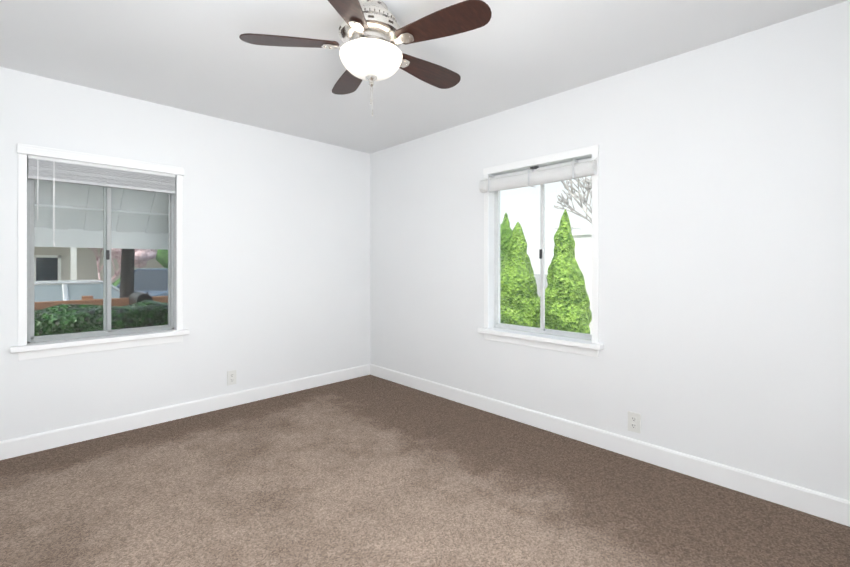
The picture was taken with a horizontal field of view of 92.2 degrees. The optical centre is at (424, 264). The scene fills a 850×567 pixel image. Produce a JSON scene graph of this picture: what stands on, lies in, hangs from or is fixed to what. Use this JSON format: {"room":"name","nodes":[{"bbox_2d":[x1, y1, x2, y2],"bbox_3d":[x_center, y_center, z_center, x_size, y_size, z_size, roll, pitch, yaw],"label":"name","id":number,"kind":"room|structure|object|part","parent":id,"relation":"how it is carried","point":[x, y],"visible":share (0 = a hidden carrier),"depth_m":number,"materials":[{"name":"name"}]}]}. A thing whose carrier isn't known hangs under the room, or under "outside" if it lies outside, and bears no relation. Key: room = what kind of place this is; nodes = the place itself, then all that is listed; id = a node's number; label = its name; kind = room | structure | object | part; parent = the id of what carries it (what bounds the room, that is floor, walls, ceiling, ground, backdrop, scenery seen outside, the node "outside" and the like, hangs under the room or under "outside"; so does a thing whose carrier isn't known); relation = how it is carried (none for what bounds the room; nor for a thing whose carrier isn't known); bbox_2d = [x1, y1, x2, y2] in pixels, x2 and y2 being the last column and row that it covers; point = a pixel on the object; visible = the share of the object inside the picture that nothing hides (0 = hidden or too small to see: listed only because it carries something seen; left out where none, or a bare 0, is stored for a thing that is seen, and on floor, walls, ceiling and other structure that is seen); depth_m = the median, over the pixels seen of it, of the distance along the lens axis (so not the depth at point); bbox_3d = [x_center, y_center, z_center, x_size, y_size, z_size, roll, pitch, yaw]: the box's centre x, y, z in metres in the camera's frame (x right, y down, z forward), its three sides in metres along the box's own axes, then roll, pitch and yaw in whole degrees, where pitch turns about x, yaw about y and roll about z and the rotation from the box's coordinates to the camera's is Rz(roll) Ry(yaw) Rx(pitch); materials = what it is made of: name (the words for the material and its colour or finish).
{"room":"empty bedroom","nodes":[
{"label":"empty bedroom","id":0,"kind":"room"},
{"bbox_2d":[0,67,369,440],"bbox_3d":[-1.769,-0.010,3.504,3.420,2.440,0.160,0,0,-44],"label":"wall","id":1,"kind":"structure","parent":0,"point":[276,257],"depth_m":3.41,"materials":[{"name":"paint"}]},
{"bbox_2d":[10,329,188,352],"bbox_3d":[-2.257,0.531,2.923,0.994,0.036,0.137,0,0,-44],"label":"window sill","id":2,"kind":"structure","parent":1,"relation":"attached to","point":[38,346],"depth_m":2.83,"materials":[{"name":"paint"}]},
{"bbox_2d":[17,143,183,360],"bbox_3d":[-2.282,-0.081,2.948,0.932,1.376,0.172,0,0,-44],"label":"window","id":3,"kind":"structure","parent":1,"relation":"in","point":[37,170],"depth_m":2.88,"materials":[{"name":"paint"}]},
{"bbox_3d":[-2.489,-0.404,2.689,0.086,0.562,0.012,0,0,-44],"label":"blind cord","id":4,"kind":"part","parent":3,"relation":"part of","materials":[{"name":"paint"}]},
{"bbox_3d":[-2.451,-0.102,2.847,0.428,1.198,0.020,0,0,-44],"label":"sliding window sash","id":5,"kind":"part","parent":3,"relation":"part of","materials":[{"name":"clear glass"}]},
{"bbox_3d":[-2.254,-0.717,2.921,0.932,0.060,0.094,0,0,-44],"label":"window blind head rail","id":6,"kind":"part","parent":3,"relation":"part of","materials":[{"name":"white plastic"}]},
{"bbox_3d":[-2.248,0.578,2.914,0.924,0.058,0.013,0,0,-44],"label":"window apron","id":7,"kind":"part","parent":3,"relation":"part of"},
{"bbox_3d":[-2.321,-0.102,2.991,0.793,1.181,0.028,0,0,-44],"label":"glass","id":8,"kind":"part","parent":3,"relation":"part of","materials":[{"name":"glass"}]},
{"bbox_2d":[106,250,109,259],"bbox_3d":[-2.299,-0.072,2.968,0.018,0.070,0.020,0,0,-44],"label":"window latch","id":9,"kind":"structure","parent":3,"relation":"attached to","point":[107,254],"depth_m":2.96,"materials":[{"name":"grey metal"}]},
{"bbox_3d":[-2.193,-0.102,3.134,0.426,1.198,0.020,0,0,-44],"label":"fixed window sash","id":10,"kind":"part","parent":3,"relation":"part of","materials":[{"name":"clear glass"}]},
{"bbox_2d":[34,180,167,249],"bbox_3d":[-2.663,-0.565,3.337,1.260,0.830,0.853,0,0,-44],"label":"awning","id":11,"kind":"object","parent":1,"relation":"attached to","point":[124,220],"depth_m":3.53,"materials":[{"name":"fabric"}]},
{"bbox_2d":[0,364,369,459],"bbox_3d":[-1.713,1.153,3.437,3.086,0.115,0.014,0,0,-44],"label":"baseboard","id":12,"kind":"structure","parent":1,"relation":"attached to","point":[25,445],"depth_m":3.12,"materials":[{"name":"paint"}]},
{"bbox_2d":[227,370,235,385],"bbox_3d":[-1.652,0.965,3.499,0.074,0.120,0.012,0,0,-44],"label":"electrical outlet","id":13,"kind":"object","parent":1,"relation":"attached to","point":[231,377],"visible":1,"depth_m":3.50,"materials":[{"name":"white plastic"}]},
{"bbox_2d":[0,0,847,153],"bbox_3d":[-0.257,-1.300,1.961,3.420,0.140,4.480,0,0,-44],"label":"ceiling","id":14,"kind":"structure","parent":0,"point":[199,56],"depth_m":2.37,"materials":[{"name":"paint"}]},
{"bbox_2d":[239,0,491,115],"bbox_3d":[-0.221,-0.976,1.990,1.107,0.508,1.148,0,0,-44],"label":"fan","id":15,"kind":"object","parent":14,"relation":"hanging from","point":[373,35],"visible":1,"depth_m":1.86,"materials":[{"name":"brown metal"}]},
{"bbox_3d":[-0.630,-1.044,1.917,0.390,0.037,0.329,0,0,-44],"label":"blade","id":16,"kind":"part","parent":15,"relation":"part of","materials":[{"name":"brown wood"}]},
{"bbox_3d":[-0.411,-1.044,2.305,0.236,0.037,0.434,0,0,-44],"label":"blade","id":17,"kind":"part","parent":15,"relation":"part of","materials":[{"name":"brown wood"}]},
{"bbox_3d":[-0.326,-1.044,1.591,0.399,0.037,0.316,0,0,-44],"label":"blade","id":18,"kind":"part","parent":15,"relation":"part of","materials":[{"name":"brown wood"}]},
{"bbox_3d":[-0.257,-0.952,1.961,0.300,0.100,0.300,0,0,-44],"label":"lamp shade","id":19,"kind":"part","parent":15,"relation":"part of","materials":[{"name":"white glass"}]},
{"bbox_3d":[0.019,-1.044,2.215,0.450,0.037,0.150,0,0,-44],"label":"blade","id":20,"kind":"part","parent":15,"relation":"part of","materials":[{"name":"brown wood"}]},
{"bbox_3d":[0.076,-1.044,1.785,0.221,0.037,0.439,0,0,-44],"label":"blade","id":21,"kind":"part","parent":15,"relation":"part of","materials":[{"name":"brown wood"}]},
{"bbox_2d":[0,375,849,566],"bbox_3d":[-0.257,1.270,1.961,3.420,0.120,4.480,0,0,-44],"label":"floor","id":22,"kind":"structure","parent":0,"point":[369,471],"depth_m":2.10,"materials":[{"name":"carpet"}]},
{"bbox_2d":[370,0,849,500],"bbox_3d":[0.963,-0.010,3.045,0.160,2.440,4.320,0,0,-44],"label":"wall","id":23,"kind":"structure","parent":0,"point":[724,252],"depth_m":2.38,"materials":[{"name":"paint"}]},
{"bbox_2d":[477,327,603,349],"bbox_3d":[0.834,0.541,3.072,0.137,0.036,1.014,0,0,-44],"label":"window sill","id":24,"kind":"structure","parent":23,"relation":"attached to","point":[569,341],"depth_m":2.98,"materials":[{"name":"paint"}]},
{"bbox_2d":[483,145,598,356],"bbox_3d":[0.838,-0.091,3.076,0.230,1.416,0.952,0,0,-44],"label":"window","id":25,"kind":"structure","parent":23,"relation":"in","point":[593,150],"depth_m":3.04,"materials":[{"name":"paint"}]},
{"bbox_2d":[496,184,544,330],"bbox_3d":[0.754,-0.112,3.269,0.020,1.238,0.438,0,0,-44],"label":"sash","id":26,"kind":"object","parent":25,"relation":"attached to","point":[542,328],"visible":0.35,"depth_m":3.12,"materials":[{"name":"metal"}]},
{"bbox_2d":[539,249,541,258],"bbox_3d":[0.878,-0.082,3.114,0.020,0.070,0.018,0,0,-44],"label":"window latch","id":27,"kind":"structure","parent":26,"relation":"attached to","point":[540,253],"depth_m":3.11,"materials":[{"name":"grey metal"}]},
{"bbox_3d":[0.824,0.588,3.063,0.013,0.058,0.944,0,0,-44],"label":"window apron","id":28,"kind":"part","parent":25,"relation":"part of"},
{"bbox_3d":[0.901,-0.112,3.136,0.028,1.221,0.813,0,0,-44],"label":"glass","id":29,"kind":"part","parent":25,"relation":"part of","materials":[{"name":"glass"}]},
{"bbox_3d":[1.048,-0.112,3.004,0.020,1.238,0.436,0,0,-44],"label":"fixed window sash","id":30,"kind":"part","parent":25,"relation":"part of","materials":[{"name":"clear glass"}]},
{"bbox_2d":[370,364,849,526],"bbox_3d":[0.845,1.153,3.041,0.014,0.115,4.160,0,0,-44],"label":"baseboard","id":31,"kind":"structure","parent":23,"relation":"attached to","point":[819,504],"depth_m":2.47,"materials":[{"name":"paint"}]},
{"bbox_2d":[628,411,640,432],"bbox_3d":[1.311,0.988,2.567,0.012,0.120,0.074,0,0,-44],"label":"electrical outlet","id":32,"kind":"object","parent":23,"relation":"attached to","point":[634,422],"visible":1,"depth_m":2.56,"materials":[{"name":"white plastic"}]},
{"label":"outside","id":33,"kind":"structure","parent":0,"visible":0},
{"bbox_2d":[534,274,547,296],"bbox_3d":[-0.606,1.910,4.532,140.000,0.200,140.000,0,0,-44],"label":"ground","id":34,"kind":"structure","parent":33,"point":[537,276],"depth_m":41.77,"materials":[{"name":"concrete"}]},
{"bbox_2d":[34,280,119,301],"bbox_3d":[-6.338,1.055,7.596,4.600,1.510,1.864,0,0,-44],"label":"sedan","id":35,"kind":"object","parent":34,"relation":"on","point":[60,295],"depth_m":6.93,"materials":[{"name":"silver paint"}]},
{"bbox_2d":[27,299,167,343],"bbox_3d":[-3.013,1.068,3.919,6.350,1.484,0.848,0,0,-44],"label":"hedge","id":36,"kind":"object","parent":34,"relation":"on","point":[39,320],"depth_m":3.70,"materials":[{"name":"green plant"}]},
{"bbox_2d":[34,247,164,283],"bbox_3d":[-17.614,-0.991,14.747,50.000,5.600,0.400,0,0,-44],"label":"building","id":37,"kind":"structure","parent":34,"relation":"on","point":[85,261],"depth_m":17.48,"materials":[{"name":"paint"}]},
{"bbox_2d":[34,295,167,309],"bbox_3d":[-4.026,1.090,4.807,7.500,1.440,0.180,0,0,-44],"label":"fence rail","id":38,"kind":"object","parent":34,"relation":"on","point":[120,301],"depth_m":4.82,"materials":[{"name":"brown wood"}]},
{"bbox_2d":[112,278,119,286],"bbox_3d":[-11.675,1.204,16.830,2.553,1.928,1.568,0,0,-44],"label":"bush","id":39,"kind":"object","parent":34,"relation":"on","point":[117,281],"depth_m":16.18,"materials":[{"name":"green plant"}]},
{"bbox_2d":[88,248,155,281],"bbox_3d":[-10.387,0.241,13.765,2.018,3.136,2.738,0,0,-44],"label":"blossom","id":40,"kind":"object","parent":34,"relation":"on","point":[151,255],"depth_m":13.54,"materials":[{"name":"plant"}]},
{"bbox_2d":[120,249,134,297],"bbox_3d":[-4.229,-1.420,6.051,4.697,6.460,4.360,0,0,-44],"label":"street tree","id":41,"kind":"object","parent":34,"relation":"on","point":[125,261],"depth_m":5.93,"materials":[{"name":"brown plant"}]},
{"bbox_2d":[129,292,152,304],"bbox_3d":[-3.412,1.070,4.911,0.182,1.480,0.470,0,0,-44],"label":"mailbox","id":42,"kind":"object","parent":34,"relation":"on","point":[138,297],"depth_m":4.77,"materials":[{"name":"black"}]},
{"bbox_2d":[116,268,167,296],"bbox_3d":[-8.331,0.964,13.202,1.864,1.690,4.500,0,0,4],"label":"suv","id":43,"kind":"object","parent":34,"relation":"on","point":[149,283],"depth_m":12.37,"materials":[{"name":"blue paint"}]},
{"bbox_2d":[156,249,167,267],"bbox_3d":[-8.027,-0.548,17.447,5.434,4.713,4.819,0,0,-44],"label":"tree","id":44,"kind":"object","parent":34,"relation":"on","point":[160,259],"depth_m":16.20,"materials":[{"name":"green plant"}]},
{"bbox_2d":[500,213,512,272],"bbox_3d":[1.292,0.467,6.598,0.985,2.623,0.990,0,0,-44],"label":"tree","id":45,"kind":"object","parent":34,"relation":"on","point":[504,246],"depth_m":6.41,"materials":[{"name":"green plant"}]},
{"bbox_2d":[500,222,538,332],"bbox_3d":[1.296,0.602,5.708,0.902,2.421,0.918,0,0,-44],"label":"tree","id":46,"kind":"object","parent":34,"relation":"on","point":[517,285],"depth_m":5.50,"materials":[{"name":"green plant"}]},
{"bbox_2d":[534,209,591,339],"bbox_3d":[1.774,0.548,5.133,0.878,2.509,0.807,0,0,-44],"label":"tree","id":47,"kind":"object","parent":34,"relation":"on","point":[560,295],"depth_m":4.93,"materials":[{"name":"green plant"}]},
{"bbox_2d":[554,176,591,222],"bbox_3d":[6.973,-1.161,15.548,3.950,5.940,3.902,0,0,-44],"label":"bare tree","id":48,"kind":"object","parent":34,"relation":"on","point":[589,187],"depth_m":16.05,"materials":[{"name":"grey plant"}]},
{"bbox_2d":[554,224,591,333],"bbox_3d":[5.622,0.550,4.319,0.440,2.520,8.980,0,0,-44],"label":"wall","id":49,"kind":"structure","parent":34,"relation":"on","point":[584,255],"depth_m":7.08,"materials":[{"name":"paint"}]},
{"bbox_3d":[0.817,-0.722,3.056,0.024,0.022,0.060,0,0,-44],"label":"brackets","id":50,"kind":"object","parent":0,"visible":0},
{"bbox_2d":[479,157,596,192],"bbox_3d":[0.796,-0.651,3.035,0.081,0.128,0.936,0,0,-44],"label":"roll","id":51,"kind":"object","parent":50,"relation":"attached to","point":[560,172],"visible":0.92,"depth_m":2.96,"materials":[{"name":"fabric"}]},
{"bbox_2d":[572,160,579,180],"bbox_3d":[1.029,-0.642,2.787,0.094,0.125,0.012,0,0,-44],"label":"strap","id":52,"kind":"object","parent":51,"relation":"attached to","point":[573,161],"depth_m":2.76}
]}

